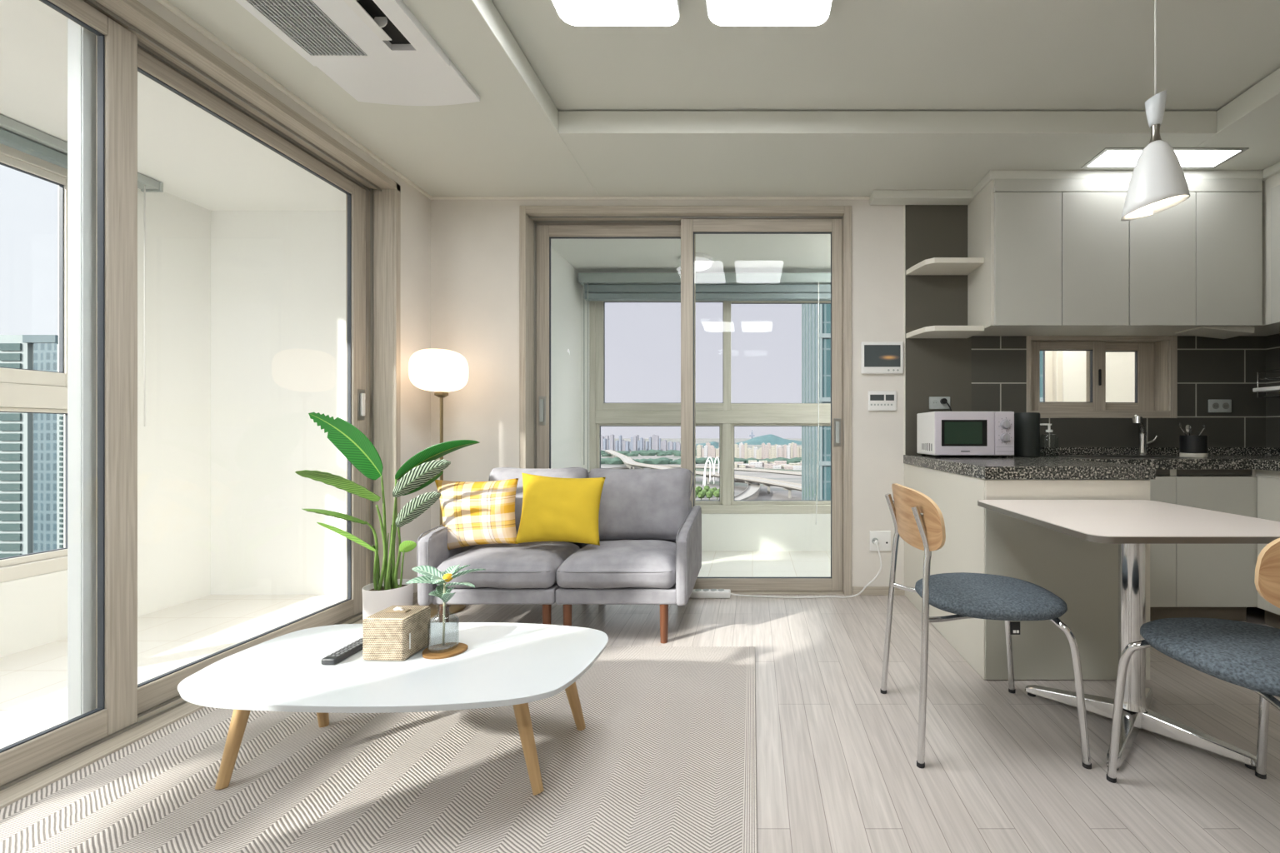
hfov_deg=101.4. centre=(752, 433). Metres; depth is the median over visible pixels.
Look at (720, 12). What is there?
ceiling light
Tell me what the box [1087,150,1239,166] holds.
diffuser
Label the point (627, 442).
apartment tower
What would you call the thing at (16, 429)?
apartment tower
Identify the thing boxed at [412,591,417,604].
baseboard
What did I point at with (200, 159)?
ceiling
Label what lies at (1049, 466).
countertop
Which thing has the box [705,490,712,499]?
tree
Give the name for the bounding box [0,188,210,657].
wall
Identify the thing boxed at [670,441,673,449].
apartment tower
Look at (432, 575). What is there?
sprig
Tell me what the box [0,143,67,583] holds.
window
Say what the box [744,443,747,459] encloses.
apartment tower
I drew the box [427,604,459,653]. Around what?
glass bottle
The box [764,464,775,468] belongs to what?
warehouse
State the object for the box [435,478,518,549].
throw pillow
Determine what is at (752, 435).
observation tower
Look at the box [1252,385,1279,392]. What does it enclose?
tray
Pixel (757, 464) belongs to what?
warehouse
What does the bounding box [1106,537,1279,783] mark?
dining chair
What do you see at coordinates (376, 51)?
air conditioner
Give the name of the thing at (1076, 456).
sink
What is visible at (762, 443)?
apartment tower
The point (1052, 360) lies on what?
window
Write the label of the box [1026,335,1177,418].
window
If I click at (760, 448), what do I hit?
apartment tower
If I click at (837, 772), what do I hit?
floor
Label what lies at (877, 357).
monitor
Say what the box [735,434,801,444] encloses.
hill
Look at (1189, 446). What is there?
utensil cup
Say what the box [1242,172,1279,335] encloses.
upper cabinet
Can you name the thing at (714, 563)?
floor
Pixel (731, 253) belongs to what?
ceiling
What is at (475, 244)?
wall
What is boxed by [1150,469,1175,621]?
base cabinet
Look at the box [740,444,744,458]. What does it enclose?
apartment tower
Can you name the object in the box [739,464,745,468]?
warehouse
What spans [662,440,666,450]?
apartment tower
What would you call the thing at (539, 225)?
door
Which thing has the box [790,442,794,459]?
apartment tower
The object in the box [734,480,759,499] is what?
ramp
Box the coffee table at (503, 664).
[177,622,608,795]
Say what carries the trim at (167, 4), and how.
attached to the wall at (415, 206)
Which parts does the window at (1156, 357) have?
sash, sash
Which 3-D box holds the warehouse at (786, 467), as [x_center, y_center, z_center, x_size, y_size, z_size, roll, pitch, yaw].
[48.966,43.886,656.117,16.339,4.167,10.000,0,0,0]
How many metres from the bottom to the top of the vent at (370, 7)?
0.006 m
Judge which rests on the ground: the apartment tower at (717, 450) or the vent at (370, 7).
the apartment tower at (717, 450)
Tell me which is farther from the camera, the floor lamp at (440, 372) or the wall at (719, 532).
the wall at (719, 532)
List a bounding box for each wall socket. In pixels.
[870,530,890,550]
[929,396,949,409]
[1208,400,1231,412]
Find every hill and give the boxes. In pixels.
[695,441,719,448]
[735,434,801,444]
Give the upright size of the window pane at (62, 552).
0.701 m
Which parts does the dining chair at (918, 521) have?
leg, seat rail, backrest, leg, seat rail, seat, leg, leg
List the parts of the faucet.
spout, lever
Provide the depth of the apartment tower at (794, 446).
824.92 m
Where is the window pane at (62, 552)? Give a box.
[0,407,67,567]
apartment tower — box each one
[0,335,33,558]
[22,335,58,553]
[56,344,64,549]
[600,435,604,450]
[603,438,606,451]
[605,435,609,449]
[610,435,614,450]
[615,440,619,450]
[619,435,621,451]
[622,440,626,450]
[625,440,629,451]
[630,436,633,450]
[633,435,637,450]
[637,440,639,450]
[640,437,643,450]
[645,441,649,450]
[649,436,651,449]
[652,435,655,449]
[655,435,659,450]
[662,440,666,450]
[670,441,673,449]
[677,443,680,450]
[696,445,701,458]
[701,448,704,457]
[704,445,708,458]
[705,442,710,457]
[709,445,714,456]
[710,447,715,458]
[716,448,719,457]
[734,444,737,458]
[739,442,743,458]
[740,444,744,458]
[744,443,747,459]
[748,449,752,458]
[753,446,757,458]
[755,449,759,459]
[759,447,761,459]
[761,442,764,459]
[764,445,768,459]
[768,449,770,459]
[770,445,774,459]
[775,444,777,458]
[777,446,782,457]
[783,445,787,458]
[786,445,789,459]
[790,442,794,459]
[792,443,796,458]
[796,446,799,457]
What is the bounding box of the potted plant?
[295,412,479,619]
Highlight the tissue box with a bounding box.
[362,605,430,660]
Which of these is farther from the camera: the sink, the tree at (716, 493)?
the tree at (716, 493)
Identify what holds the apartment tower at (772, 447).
on the ground
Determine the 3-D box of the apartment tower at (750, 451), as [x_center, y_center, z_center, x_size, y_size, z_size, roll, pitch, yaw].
[-3.598,35.553,831.000,7.418,20.834,12.000,0,0,0]
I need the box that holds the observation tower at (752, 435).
[749,430,754,439]
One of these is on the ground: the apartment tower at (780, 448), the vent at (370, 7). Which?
the apartment tower at (780, 448)
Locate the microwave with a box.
[916,411,1014,457]
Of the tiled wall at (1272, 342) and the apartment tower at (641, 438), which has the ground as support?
the apartment tower at (641, 438)
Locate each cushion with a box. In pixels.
[436,541,579,589]
[490,467,587,535]
[555,540,675,589]
[589,468,690,540]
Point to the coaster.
(434, 653)
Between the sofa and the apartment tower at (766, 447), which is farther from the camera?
the apartment tower at (766, 447)
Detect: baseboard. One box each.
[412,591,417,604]
[852,586,904,595]
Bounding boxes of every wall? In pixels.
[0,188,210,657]
[136,0,430,593]
[210,210,345,594]
[430,199,904,594]
[550,246,580,469]
[580,285,1134,550]
[971,335,1265,447]
[1265,333,1279,447]
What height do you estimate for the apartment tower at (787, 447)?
25.749 m
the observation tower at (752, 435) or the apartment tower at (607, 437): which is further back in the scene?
the observation tower at (752, 435)
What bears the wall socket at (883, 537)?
attached to the wall at (475, 244)
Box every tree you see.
[695,485,702,491]
[697,491,704,499]
[704,485,709,491]
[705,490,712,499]
[708,488,714,498]
[713,490,719,499]
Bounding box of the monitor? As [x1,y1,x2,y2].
[860,341,903,374]
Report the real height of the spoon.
0.116 m
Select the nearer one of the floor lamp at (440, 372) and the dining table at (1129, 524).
the dining table at (1129, 524)
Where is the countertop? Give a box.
[903,447,1279,479]
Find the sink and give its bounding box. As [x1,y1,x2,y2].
[1056,455,1194,476]
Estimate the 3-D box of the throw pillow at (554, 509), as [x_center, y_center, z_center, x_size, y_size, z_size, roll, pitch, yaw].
[-0.944,0.369,2.511,0.422,0.342,0.168,0,0,0]
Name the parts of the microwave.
glass, door, control panel, knob, knob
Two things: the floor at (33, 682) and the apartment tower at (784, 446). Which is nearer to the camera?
the floor at (33, 682)
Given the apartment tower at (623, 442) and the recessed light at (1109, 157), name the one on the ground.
the apartment tower at (623, 442)
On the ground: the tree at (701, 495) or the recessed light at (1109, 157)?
the tree at (701, 495)
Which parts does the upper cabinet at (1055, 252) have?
door, door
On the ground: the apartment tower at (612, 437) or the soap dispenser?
the apartment tower at (612, 437)
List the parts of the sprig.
stem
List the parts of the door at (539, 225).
handle, handle plate, handle plate, handle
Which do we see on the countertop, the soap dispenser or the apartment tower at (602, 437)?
the soap dispenser
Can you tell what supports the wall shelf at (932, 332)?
attached to the wall panel
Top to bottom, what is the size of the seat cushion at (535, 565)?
0.169 m
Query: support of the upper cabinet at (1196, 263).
attached to the wall at (475, 244)
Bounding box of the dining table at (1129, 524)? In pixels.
[977,500,1279,770]
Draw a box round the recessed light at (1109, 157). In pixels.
[1081,147,1249,168]
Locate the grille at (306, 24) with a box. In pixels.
[248,0,367,55]
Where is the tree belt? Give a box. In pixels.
[600,449,801,464]
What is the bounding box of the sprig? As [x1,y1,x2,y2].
[405,565,485,644]
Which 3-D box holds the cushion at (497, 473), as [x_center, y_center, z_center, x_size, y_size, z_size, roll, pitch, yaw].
[-1.182,0.388,2.818,0.527,0.395,0.235,0,0,0]
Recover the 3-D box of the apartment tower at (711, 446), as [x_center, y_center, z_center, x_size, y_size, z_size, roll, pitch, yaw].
[-69.404,33.193,876.000,7.801,25.554,12.000,0,0,0]
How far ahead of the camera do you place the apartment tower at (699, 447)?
824.92 m
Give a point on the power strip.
(696, 593)
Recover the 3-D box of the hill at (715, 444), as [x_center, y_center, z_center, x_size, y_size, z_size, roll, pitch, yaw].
[-214.454,49.521,1700.000,316.712,45.491,320.000,0,0,0]
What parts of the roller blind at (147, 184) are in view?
pull cord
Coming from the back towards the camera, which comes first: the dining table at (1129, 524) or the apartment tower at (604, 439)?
the apartment tower at (604, 439)
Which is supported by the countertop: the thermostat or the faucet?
the faucet
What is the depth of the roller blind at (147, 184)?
2.67 m
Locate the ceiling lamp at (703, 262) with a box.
[679,252,714,271]
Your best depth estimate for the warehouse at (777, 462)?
724.62 m
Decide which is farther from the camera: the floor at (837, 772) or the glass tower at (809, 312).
the glass tower at (809, 312)
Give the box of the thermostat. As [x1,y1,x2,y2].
[868,391,896,410]
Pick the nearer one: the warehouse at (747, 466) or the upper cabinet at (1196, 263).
the upper cabinet at (1196, 263)
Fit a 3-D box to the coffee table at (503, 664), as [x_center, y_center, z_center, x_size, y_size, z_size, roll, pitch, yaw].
[-0.982,0.805,1.484,1.068,0.320,0.540,0,0,0]
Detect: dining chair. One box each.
[880,483,1091,769]
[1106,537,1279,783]
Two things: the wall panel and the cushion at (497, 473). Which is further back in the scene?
the wall panel
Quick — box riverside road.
[610,465,801,475]
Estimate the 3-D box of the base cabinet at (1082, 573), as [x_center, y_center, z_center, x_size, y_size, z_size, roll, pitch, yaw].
[1.232,0.575,2.547,0.647,0.788,1.073,0,0,0]
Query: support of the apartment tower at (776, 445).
on the ground
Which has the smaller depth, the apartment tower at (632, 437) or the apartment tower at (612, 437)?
the apartment tower at (612, 437)
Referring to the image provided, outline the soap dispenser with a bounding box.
[1040,423,1058,437]
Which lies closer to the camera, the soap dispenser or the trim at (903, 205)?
the soap dispenser
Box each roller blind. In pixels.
[0,114,67,169]
[137,172,163,426]
[578,273,830,524]
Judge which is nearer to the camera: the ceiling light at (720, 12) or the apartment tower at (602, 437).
the ceiling light at (720, 12)
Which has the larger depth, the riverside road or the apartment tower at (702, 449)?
the apartment tower at (702, 449)
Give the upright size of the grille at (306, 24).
0.012 m
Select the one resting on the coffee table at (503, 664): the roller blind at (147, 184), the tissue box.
the tissue box
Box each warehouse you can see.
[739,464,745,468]
[745,465,754,468]
[750,462,762,467]
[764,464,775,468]
[772,465,781,469]
[774,460,786,465]
[784,465,793,469]
[789,463,799,465]
[793,465,801,469]
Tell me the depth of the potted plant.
2.42 m
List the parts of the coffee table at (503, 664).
leg, leg, leg, leg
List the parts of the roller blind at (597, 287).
pull cord, draw cord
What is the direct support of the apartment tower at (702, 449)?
on the ground
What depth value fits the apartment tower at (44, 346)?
148.01 m
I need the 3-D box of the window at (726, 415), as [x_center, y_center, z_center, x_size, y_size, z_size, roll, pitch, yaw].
[-0.048,-0.263,4.290,2.595,1.855,0.100,0,0,0]
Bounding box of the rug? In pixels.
[0,646,757,852]
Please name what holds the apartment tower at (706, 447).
on the ground
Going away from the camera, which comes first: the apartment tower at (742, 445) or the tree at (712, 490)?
the tree at (712, 490)
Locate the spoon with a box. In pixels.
[1185,425,1191,435]
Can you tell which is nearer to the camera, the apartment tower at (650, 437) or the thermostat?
the thermostat
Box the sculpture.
[702,456,719,486]
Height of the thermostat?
0.118 m
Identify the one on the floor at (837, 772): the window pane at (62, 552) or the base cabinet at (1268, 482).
the base cabinet at (1268, 482)
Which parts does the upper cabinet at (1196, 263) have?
door, door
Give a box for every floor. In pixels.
[0,595,345,749]
[412,595,1279,852]
[697,550,830,576]
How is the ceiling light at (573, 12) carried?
attached to the ceiling at (879, 94)
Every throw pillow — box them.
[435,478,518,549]
[515,473,605,545]
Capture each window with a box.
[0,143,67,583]
[589,300,830,514]
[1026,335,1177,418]
[1043,350,1062,402]
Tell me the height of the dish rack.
0.333 m
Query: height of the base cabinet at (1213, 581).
0.787 m
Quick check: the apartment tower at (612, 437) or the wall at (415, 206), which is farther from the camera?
the apartment tower at (612, 437)
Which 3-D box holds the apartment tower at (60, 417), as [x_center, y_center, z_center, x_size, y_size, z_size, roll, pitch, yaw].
[-194.429,10.343,153.900,6.199,71.254,16.200,0,0,0]
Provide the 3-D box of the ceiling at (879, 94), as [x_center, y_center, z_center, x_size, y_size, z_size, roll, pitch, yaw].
[0.575,-1.532,0.242,5.010,0.235,5.685,0,0,0]
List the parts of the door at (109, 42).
handle plate, handle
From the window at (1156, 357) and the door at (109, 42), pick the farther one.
the window at (1156, 357)
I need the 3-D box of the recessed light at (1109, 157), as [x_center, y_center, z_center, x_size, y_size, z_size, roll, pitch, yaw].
[2.105,-1.412,2.643,0.710,0.005,0.189,0,0,0]
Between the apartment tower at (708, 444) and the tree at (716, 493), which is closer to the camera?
the tree at (716, 493)
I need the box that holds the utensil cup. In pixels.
[1179,435,1207,457]
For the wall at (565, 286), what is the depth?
3.86 m
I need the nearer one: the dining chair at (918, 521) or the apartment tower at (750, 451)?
the dining chair at (918, 521)
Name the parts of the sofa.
leg, armrest, leg, leg, frame, leg, armrest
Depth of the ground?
556.23 m
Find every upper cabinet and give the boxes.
[967,179,1129,335]
[1092,179,1262,339]
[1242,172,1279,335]
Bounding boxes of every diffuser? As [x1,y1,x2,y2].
[695,256,712,271]
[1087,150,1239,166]
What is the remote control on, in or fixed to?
on the coffee table at (503, 664)
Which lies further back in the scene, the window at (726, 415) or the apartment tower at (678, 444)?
the apartment tower at (678, 444)
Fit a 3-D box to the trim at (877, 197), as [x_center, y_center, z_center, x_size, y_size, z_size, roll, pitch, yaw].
[1.890,-1.391,2.042,2.380,0.049,2.085,0,0,0]
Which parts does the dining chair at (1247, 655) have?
leg, seat, leg, seat rail, backrest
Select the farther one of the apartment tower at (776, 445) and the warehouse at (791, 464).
the apartment tower at (776, 445)
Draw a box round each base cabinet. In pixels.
[904,463,1149,679]
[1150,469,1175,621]
[1165,469,1257,621]
[1255,470,1279,629]
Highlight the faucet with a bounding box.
[1131,415,1158,454]
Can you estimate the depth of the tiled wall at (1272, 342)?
3.04 m
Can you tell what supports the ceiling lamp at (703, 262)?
attached to the ceiling at (731, 253)
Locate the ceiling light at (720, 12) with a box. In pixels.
[705,0,832,26]
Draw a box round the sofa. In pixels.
[416,467,701,644]
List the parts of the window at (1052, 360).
sash, frame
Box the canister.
[1014,412,1039,457]
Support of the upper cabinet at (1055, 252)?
attached to the wall at (475, 244)
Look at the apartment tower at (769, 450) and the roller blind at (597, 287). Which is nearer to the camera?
the roller blind at (597, 287)
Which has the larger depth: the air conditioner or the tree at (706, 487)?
the tree at (706, 487)
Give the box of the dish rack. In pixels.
[1252,369,1279,397]
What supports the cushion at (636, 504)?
on the sofa
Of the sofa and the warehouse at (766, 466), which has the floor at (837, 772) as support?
the sofa
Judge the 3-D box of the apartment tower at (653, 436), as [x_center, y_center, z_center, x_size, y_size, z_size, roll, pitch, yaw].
[-257.467,24.899,1347.000,7.471,42.142,14.000,0,0,0]
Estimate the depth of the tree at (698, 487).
380.27 m
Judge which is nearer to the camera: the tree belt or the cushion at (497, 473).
the cushion at (497, 473)
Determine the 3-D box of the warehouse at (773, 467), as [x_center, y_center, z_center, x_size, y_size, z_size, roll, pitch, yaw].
[31.795,44.096,667.755,10.586,3.749,10.000,0,0,0]
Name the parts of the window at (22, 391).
sash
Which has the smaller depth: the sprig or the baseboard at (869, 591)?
the sprig
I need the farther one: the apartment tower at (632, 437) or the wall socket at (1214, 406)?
the apartment tower at (632, 437)
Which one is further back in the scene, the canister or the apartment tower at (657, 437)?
the apartment tower at (657, 437)
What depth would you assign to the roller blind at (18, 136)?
2.25 m
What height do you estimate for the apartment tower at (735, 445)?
28.919 m
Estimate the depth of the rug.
1.42 m
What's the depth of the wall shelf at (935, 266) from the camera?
2.92 m
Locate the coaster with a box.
[422,642,468,659]
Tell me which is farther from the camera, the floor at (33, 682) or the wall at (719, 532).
the wall at (719, 532)
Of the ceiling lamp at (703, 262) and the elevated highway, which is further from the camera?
the elevated highway
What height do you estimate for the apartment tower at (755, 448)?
22.894 m
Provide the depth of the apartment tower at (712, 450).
824.92 m
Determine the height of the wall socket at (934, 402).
0.075 m
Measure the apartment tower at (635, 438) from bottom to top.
39.198 m
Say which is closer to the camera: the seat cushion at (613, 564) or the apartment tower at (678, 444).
the seat cushion at (613, 564)
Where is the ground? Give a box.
[600,438,801,499]
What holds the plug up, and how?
attached to the wall socket at (934, 402)
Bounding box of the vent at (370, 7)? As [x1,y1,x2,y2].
[355,0,410,44]
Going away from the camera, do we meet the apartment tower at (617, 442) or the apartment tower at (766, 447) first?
the apartment tower at (766, 447)
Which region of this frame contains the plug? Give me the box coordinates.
[940,398,952,411]
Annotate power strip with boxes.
[690,540,881,598]
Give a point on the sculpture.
(707, 460)
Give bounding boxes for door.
[0,0,400,809]
[520,205,851,595]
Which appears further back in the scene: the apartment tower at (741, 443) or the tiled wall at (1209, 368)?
the apartment tower at (741, 443)
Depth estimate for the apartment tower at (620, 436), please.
1279.85 m
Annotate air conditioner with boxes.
[235,0,479,105]
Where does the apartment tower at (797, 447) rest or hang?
on the ground
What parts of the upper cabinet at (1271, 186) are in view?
door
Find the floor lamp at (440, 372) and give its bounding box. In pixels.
[408,349,468,618]
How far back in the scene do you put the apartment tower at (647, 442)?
1339.96 m
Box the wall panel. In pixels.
[905,205,971,454]
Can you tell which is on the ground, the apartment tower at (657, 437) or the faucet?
the apartment tower at (657, 437)
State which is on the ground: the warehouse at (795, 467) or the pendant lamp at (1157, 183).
the warehouse at (795, 467)
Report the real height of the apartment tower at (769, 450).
19.351 m
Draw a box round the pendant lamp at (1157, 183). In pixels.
[1120,0,1189,221]
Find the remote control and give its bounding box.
[320,638,362,664]
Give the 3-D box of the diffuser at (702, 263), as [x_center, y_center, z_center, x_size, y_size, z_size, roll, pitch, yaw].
[-0.420,-1.254,3.850,0.236,0.051,0.236,0,0,0]
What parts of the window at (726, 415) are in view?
sash, sash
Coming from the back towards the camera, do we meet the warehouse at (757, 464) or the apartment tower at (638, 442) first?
the apartment tower at (638, 442)
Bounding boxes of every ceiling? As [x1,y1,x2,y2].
[0,0,345,210]
[166,0,1279,197]
[550,234,830,273]
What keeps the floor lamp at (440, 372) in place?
on the floor at (837, 772)
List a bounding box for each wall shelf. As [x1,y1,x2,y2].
[905,257,984,274]
[905,325,984,338]
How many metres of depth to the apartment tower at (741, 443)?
870.02 m
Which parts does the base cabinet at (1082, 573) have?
panel, rail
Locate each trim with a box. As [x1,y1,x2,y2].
[155,0,869,199]
[869,161,1279,204]
[903,205,904,454]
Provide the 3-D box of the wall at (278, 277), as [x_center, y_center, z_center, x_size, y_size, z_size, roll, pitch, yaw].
[-2.705,-0.230,3.145,1.090,2.600,0.120,0,0,0]
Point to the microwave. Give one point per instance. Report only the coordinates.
(938, 433)
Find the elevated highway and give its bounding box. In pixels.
[604,450,801,498]
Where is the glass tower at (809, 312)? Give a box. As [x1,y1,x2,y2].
[801,304,1043,499]
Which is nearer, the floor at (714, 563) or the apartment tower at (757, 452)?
the floor at (714, 563)
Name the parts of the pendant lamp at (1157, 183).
lamp shade, cord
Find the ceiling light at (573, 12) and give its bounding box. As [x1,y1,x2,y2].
[550,0,679,26]

